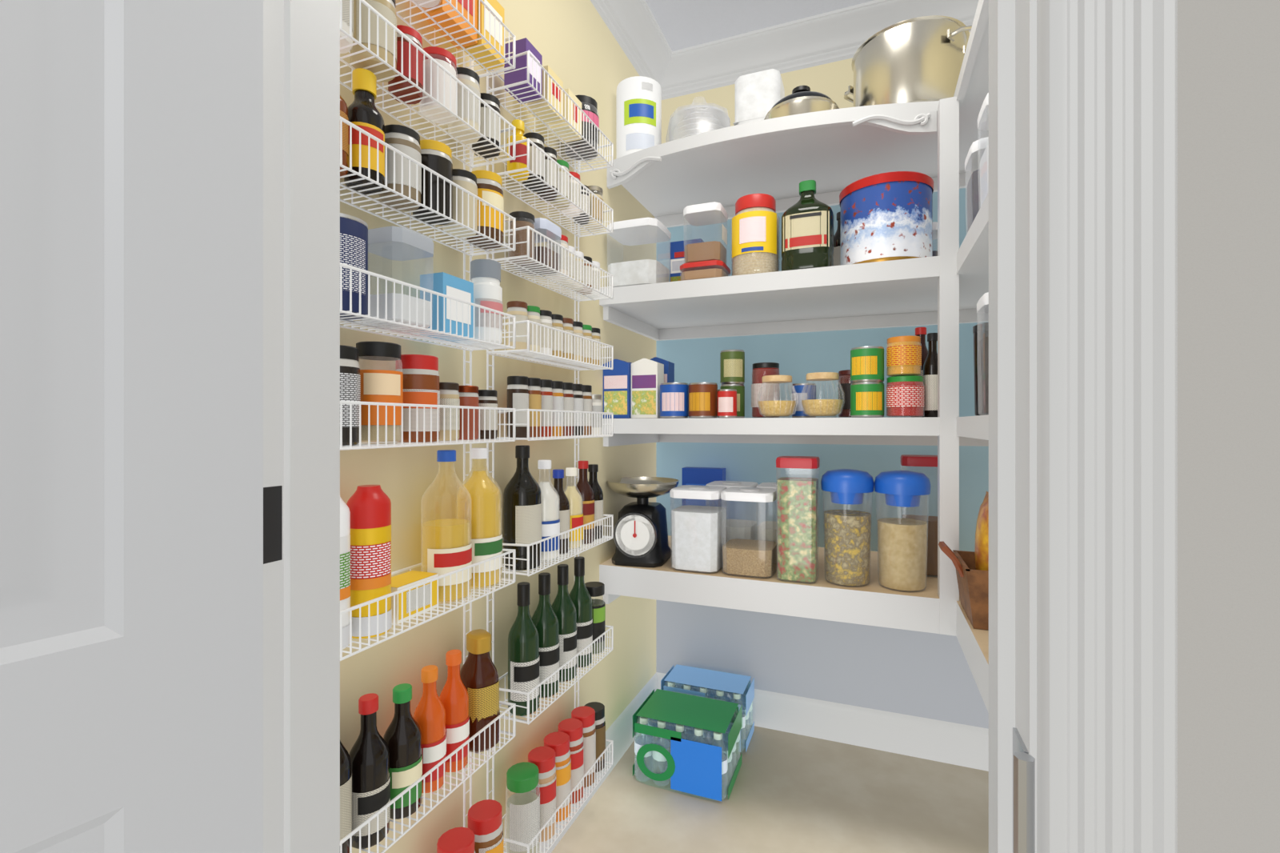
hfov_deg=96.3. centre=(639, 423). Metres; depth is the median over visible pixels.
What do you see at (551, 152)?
spice jar
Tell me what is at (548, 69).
box
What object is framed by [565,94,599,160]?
storage jar
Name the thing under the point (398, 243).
storage container
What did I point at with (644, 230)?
storage container
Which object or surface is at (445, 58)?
spice jar
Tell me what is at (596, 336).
spice jar
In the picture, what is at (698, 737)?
case
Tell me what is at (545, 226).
storage container
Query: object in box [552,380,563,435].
spice jar
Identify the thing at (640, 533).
kitchen scale
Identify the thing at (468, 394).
spice jar
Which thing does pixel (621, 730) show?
baseboard
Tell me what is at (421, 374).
spice jar
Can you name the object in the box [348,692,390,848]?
sauce bottle
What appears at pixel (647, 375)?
carton
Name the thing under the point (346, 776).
sauce bottle
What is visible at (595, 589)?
spice jar
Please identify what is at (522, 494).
wine bottle
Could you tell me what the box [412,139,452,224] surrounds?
spice jar
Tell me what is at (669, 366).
carton
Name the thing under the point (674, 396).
can
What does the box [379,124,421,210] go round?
spice jar
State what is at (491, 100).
spice jar
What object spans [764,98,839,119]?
saute pan
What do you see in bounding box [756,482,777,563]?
storage container
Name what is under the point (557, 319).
spice jar
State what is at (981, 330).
tumbler
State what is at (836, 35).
crown molding
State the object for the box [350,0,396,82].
spice jar
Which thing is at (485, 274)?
shaker
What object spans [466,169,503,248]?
jar
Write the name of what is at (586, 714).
spice jar
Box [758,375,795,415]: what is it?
glass storage jar
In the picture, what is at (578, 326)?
spice jar
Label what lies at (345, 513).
spray can
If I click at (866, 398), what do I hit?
can
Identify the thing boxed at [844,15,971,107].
stock pot
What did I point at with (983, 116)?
storage container
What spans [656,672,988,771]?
baseboard
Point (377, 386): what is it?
spice jar
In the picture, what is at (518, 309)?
spice jar
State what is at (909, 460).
canister
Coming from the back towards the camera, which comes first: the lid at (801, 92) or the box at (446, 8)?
the lid at (801, 92)
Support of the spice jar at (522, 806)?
on the wire rack at (522, 354)
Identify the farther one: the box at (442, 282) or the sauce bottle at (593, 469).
the sauce bottle at (593, 469)
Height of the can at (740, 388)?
0.112 m
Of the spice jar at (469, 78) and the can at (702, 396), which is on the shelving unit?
the can at (702, 396)
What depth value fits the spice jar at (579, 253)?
1.61 m
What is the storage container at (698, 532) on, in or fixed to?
on the shelving unit
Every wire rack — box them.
[340,0,515,852]
[486,50,613,852]
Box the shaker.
[470,259,503,343]
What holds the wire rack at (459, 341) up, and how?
attached to the wall at (571, 38)
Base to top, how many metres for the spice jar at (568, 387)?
0.144 m
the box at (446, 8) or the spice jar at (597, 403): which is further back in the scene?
the spice jar at (597, 403)
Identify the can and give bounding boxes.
[340,496,350,649]
[660,382,688,418]
[688,382,717,418]
[717,388,736,417]
[720,349,744,384]
[720,384,744,418]
[792,383,815,417]
[850,346,883,383]
[850,381,883,417]
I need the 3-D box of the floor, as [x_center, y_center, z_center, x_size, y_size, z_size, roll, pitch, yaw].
[-0.423,1.230,-0.144,6.000,0.060,5.420,0,0,22]
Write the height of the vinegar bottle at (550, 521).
0.250 m
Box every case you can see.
[632,688,741,800]
[660,664,754,751]
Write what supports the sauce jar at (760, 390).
on the shelving unit
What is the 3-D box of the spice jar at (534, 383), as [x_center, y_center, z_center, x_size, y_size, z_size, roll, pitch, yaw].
[-0.269,-0.040,1.412,0.051,0.144,0.051,0,0,-38]
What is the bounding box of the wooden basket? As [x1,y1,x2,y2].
[938,540,988,629]
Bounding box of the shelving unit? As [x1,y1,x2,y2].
[599,0,988,712]
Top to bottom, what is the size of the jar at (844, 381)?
0.150 m
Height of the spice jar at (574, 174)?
0.110 m
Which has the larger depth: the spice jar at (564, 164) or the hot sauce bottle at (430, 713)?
the spice jar at (564, 164)
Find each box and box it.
[391,570,438,623]
[420,272,473,339]
[421,0,477,49]
[461,0,504,71]
[504,37,542,103]
[527,65,563,124]
[548,88,581,143]
[669,238,703,281]
[681,466,725,507]
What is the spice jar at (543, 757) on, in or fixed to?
on the wire rack at (522, 354)
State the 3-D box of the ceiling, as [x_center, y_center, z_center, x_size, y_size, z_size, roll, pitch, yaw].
[0.424,-1.550,1.376,1.690,0.100,1.970,0,0,22]
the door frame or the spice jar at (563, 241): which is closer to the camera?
the door frame
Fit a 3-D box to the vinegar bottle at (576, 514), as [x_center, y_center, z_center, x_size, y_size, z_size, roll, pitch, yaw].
[-0.190,0.232,1.593,0.065,0.220,0.063,0,0,25]
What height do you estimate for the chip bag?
0.290 m
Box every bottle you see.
[340,95,348,178]
[340,740,351,852]
[344,68,384,195]
[346,484,391,638]
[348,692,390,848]
[383,683,422,819]
[413,664,446,792]
[421,449,471,601]
[439,649,469,771]
[456,448,502,587]
[460,628,499,752]
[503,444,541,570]
[507,119,529,180]
[508,581,539,715]
[531,572,559,697]
[537,459,559,559]
[551,564,576,681]
[552,468,569,553]
[564,467,583,547]
[569,556,592,667]
[575,460,594,543]
[588,464,603,539]
[781,180,833,271]
[833,211,840,265]
[910,327,927,417]
[923,332,937,417]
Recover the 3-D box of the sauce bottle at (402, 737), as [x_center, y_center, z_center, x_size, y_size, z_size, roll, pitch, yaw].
[-0.420,0.573,1.014,0.065,0.215,0.063,0,0,42]
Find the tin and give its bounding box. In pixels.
[839,171,933,265]
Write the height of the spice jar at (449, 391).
0.112 m
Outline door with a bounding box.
[0,0,263,852]
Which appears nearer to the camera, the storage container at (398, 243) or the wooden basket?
the storage container at (398, 243)
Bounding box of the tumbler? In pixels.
[972,322,988,415]
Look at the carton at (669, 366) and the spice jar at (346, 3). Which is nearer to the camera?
the spice jar at (346, 3)
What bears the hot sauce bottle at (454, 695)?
on the wire rack at (459, 341)
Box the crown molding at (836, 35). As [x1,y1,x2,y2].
[590,0,978,99]
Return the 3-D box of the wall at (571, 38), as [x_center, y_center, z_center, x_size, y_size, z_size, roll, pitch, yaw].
[-0.283,-0.150,1.722,0.120,2.700,1.850,0,0,22]
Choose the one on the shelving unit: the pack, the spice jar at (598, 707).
the pack
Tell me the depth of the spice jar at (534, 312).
1.39 m
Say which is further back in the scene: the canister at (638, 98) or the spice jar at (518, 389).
the canister at (638, 98)
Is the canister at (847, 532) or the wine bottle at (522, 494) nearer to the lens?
the wine bottle at (522, 494)
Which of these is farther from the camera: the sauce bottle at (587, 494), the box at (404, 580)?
the sauce bottle at (587, 494)
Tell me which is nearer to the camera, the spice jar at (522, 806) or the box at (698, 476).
the spice jar at (522, 806)
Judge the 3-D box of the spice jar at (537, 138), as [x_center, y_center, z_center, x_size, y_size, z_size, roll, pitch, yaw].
[-0.264,-0.649,1.421,0.054,0.125,0.054,0,0,-33]
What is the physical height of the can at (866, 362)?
0.100 m
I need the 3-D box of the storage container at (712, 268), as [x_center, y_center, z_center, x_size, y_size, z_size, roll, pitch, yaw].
[0.215,-0.485,1.879,0.145,0.058,0.145,0,0,22]
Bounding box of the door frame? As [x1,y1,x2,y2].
[263,0,1177,852]
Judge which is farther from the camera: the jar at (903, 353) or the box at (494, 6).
the jar at (903, 353)
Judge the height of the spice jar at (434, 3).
0.110 m
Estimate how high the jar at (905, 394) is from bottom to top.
0.115 m
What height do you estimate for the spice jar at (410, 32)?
0.110 m
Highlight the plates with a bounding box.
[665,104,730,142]
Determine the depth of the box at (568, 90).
1.54 m
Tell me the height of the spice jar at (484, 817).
0.200 m
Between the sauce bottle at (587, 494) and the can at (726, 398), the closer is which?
the sauce bottle at (587, 494)
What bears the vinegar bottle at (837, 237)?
on the shelving unit
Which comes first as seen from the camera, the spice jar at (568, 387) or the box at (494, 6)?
the box at (494, 6)
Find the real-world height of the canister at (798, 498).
0.370 m
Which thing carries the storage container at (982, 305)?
on the shelving unit
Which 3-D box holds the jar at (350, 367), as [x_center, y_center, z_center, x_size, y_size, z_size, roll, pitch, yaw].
[-0.470,-0.043,0.882,0.070,0.150,0.070,0,0,38]
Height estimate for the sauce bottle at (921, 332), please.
0.275 m
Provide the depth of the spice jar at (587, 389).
1.65 m
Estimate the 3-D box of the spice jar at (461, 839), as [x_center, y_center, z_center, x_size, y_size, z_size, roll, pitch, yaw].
[-0.367,0.929,1.145,0.077,0.200,0.076,0,0,25]
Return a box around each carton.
[603,359,631,418]
[631,358,663,418]
[649,356,674,382]
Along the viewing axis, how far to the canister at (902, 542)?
1.61 m
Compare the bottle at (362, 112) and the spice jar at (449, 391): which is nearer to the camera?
the bottle at (362, 112)
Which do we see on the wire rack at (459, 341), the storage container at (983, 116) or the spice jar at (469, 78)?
the spice jar at (469, 78)
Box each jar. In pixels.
[340,0,353,53]
[340,344,360,444]
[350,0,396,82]
[356,341,403,441]
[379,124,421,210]
[388,24,423,104]
[395,354,439,441]
[410,0,439,7]
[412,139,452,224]
[420,46,456,123]
[436,826,475,852]
[438,382,459,439]
[442,168,477,236]
[448,67,480,143]
[458,385,479,439]
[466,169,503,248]
[467,799,503,852]
[472,92,500,158]
[478,389,497,438]
[506,300,527,350]
[506,761,539,852]
[507,376,528,437]
[508,211,534,263]
[522,132,544,191]
[527,305,540,351]
[528,377,541,436]
[528,746,555,841]
[536,146,557,200]
[540,309,552,354]
[540,379,552,436]
[544,731,571,822]
[545,234,568,280]
[549,160,569,209]
[551,313,563,357]
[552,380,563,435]
[558,245,574,285]
[558,718,583,803]
[561,171,580,217]
[562,317,573,359]
[562,382,573,435]
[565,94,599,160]
[567,250,583,289]
[571,705,595,787]
[572,184,589,224]
[572,320,583,361]
[572,384,583,435]
[576,256,591,293]
[582,324,591,363]
[582,384,591,435]
[584,185,603,231]
[584,260,600,297]
[584,581,605,653]
[584,701,605,771]
[592,327,600,365]
[592,394,602,434]
[751,362,779,417]
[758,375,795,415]
[801,372,843,415]
[838,369,851,416]
[886,335,921,375]
[886,375,923,416]
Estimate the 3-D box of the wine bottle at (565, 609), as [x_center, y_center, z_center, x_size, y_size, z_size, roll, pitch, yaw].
[-0.207,0.531,1.544,0.075,0.300,0.073,0,0,25]
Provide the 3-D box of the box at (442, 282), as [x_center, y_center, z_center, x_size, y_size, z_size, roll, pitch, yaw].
[-0.380,-0.229,1.132,0.056,0.115,0.090,0,0,22]
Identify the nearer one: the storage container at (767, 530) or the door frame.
the door frame
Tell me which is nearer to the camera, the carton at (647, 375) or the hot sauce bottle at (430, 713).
the hot sauce bottle at (430, 713)
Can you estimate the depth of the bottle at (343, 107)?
0.88 m
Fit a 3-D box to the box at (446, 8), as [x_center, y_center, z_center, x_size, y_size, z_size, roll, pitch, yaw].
[-0.378,-0.851,1.145,0.050,0.130,0.105,0,0,22]
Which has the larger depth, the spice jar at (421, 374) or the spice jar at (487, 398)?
the spice jar at (487, 398)
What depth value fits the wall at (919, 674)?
2.21 m
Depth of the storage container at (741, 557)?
1.77 m
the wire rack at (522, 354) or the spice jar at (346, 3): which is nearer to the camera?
the spice jar at (346, 3)
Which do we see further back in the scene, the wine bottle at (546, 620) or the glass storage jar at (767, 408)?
the glass storage jar at (767, 408)
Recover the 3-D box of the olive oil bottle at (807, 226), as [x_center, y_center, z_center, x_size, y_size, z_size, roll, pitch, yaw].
[0.514,-0.598,1.756,0.152,0.283,0.130,0,0,22]
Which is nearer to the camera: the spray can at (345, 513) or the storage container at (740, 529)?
the spray can at (345, 513)
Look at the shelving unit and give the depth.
1.77 m
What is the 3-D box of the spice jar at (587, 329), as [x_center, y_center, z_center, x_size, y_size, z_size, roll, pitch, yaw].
[-0.165,-0.229,1.677,0.049,0.116,0.049,0,0,43]
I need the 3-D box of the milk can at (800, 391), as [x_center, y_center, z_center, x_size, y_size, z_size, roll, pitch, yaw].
[0.529,-0.074,1.850,0.077,0.110,0.076,0,0,-40]
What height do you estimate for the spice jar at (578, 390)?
0.144 m
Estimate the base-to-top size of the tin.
0.251 m
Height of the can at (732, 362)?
0.112 m
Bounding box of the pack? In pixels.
[733,68,784,125]
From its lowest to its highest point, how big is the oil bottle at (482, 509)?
0.290 m
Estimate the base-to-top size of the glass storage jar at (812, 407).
0.133 m
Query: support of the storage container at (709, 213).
on the storage container at (712, 268)
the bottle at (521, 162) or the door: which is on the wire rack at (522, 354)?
the bottle at (521, 162)
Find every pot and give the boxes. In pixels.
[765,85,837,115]
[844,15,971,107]
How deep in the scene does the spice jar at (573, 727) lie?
1.56 m
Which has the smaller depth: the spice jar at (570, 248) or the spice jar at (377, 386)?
the spice jar at (377, 386)
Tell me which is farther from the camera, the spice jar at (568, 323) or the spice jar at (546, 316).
the spice jar at (568, 323)
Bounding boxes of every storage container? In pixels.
[362,225,433,329]
[516,217,561,275]
[606,217,671,287]
[669,484,727,571]
[680,260,730,280]
[683,201,727,263]
[705,480,758,543]
[720,486,777,576]
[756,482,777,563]
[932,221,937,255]
[964,136,988,231]
[976,292,988,414]
[977,92,988,206]
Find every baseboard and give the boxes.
[504,672,658,852]
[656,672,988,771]
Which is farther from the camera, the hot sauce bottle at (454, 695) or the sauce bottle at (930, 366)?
the sauce bottle at (930, 366)
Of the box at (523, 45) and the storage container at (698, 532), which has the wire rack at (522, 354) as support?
the box at (523, 45)
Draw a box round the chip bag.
[974,491,988,570]
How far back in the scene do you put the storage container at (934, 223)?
1.86 m
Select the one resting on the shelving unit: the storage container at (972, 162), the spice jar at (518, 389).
the storage container at (972, 162)
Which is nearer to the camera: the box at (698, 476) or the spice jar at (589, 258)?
the spice jar at (589, 258)
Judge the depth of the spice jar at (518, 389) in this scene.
1.34 m
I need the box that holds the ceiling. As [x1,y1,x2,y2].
[645,0,874,51]
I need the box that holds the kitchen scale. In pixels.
[606,476,679,567]
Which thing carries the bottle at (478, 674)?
on the wire rack at (459, 341)
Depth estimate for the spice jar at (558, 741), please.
1.49 m
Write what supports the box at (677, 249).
on the shelving unit
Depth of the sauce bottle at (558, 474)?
1.51 m
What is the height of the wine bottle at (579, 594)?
0.300 m
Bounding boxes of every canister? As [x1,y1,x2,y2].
[340,212,367,319]
[616,76,661,158]
[732,193,778,275]
[776,456,819,582]
[820,468,874,585]
[874,470,931,591]
[900,454,937,575]
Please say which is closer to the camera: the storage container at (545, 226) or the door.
the door
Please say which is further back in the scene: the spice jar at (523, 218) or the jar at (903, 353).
the jar at (903, 353)
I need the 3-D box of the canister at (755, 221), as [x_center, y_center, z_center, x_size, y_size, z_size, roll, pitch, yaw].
[0.367,-0.583,1.823,0.151,0.254,0.152,0,0,19]
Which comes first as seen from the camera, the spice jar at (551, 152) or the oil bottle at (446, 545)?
the oil bottle at (446, 545)
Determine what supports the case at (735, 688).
on the floor
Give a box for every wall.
[340,0,655,852]
[656,32,988,728]
[1177,0,1279,852]
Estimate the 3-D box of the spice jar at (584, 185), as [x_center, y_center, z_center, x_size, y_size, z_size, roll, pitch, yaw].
[-0.171,-0.636,1.663,0.048,0.100,0.048,0,0,-44]
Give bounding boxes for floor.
[551,723,988,852]
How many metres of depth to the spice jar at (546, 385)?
1.44 m
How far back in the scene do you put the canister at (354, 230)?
0.87 m
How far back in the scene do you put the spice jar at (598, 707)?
1.70 m
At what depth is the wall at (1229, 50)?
0.34 m
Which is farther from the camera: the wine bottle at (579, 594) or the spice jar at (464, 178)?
the wine bottle at (579, 594)
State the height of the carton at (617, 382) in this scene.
0.200 m

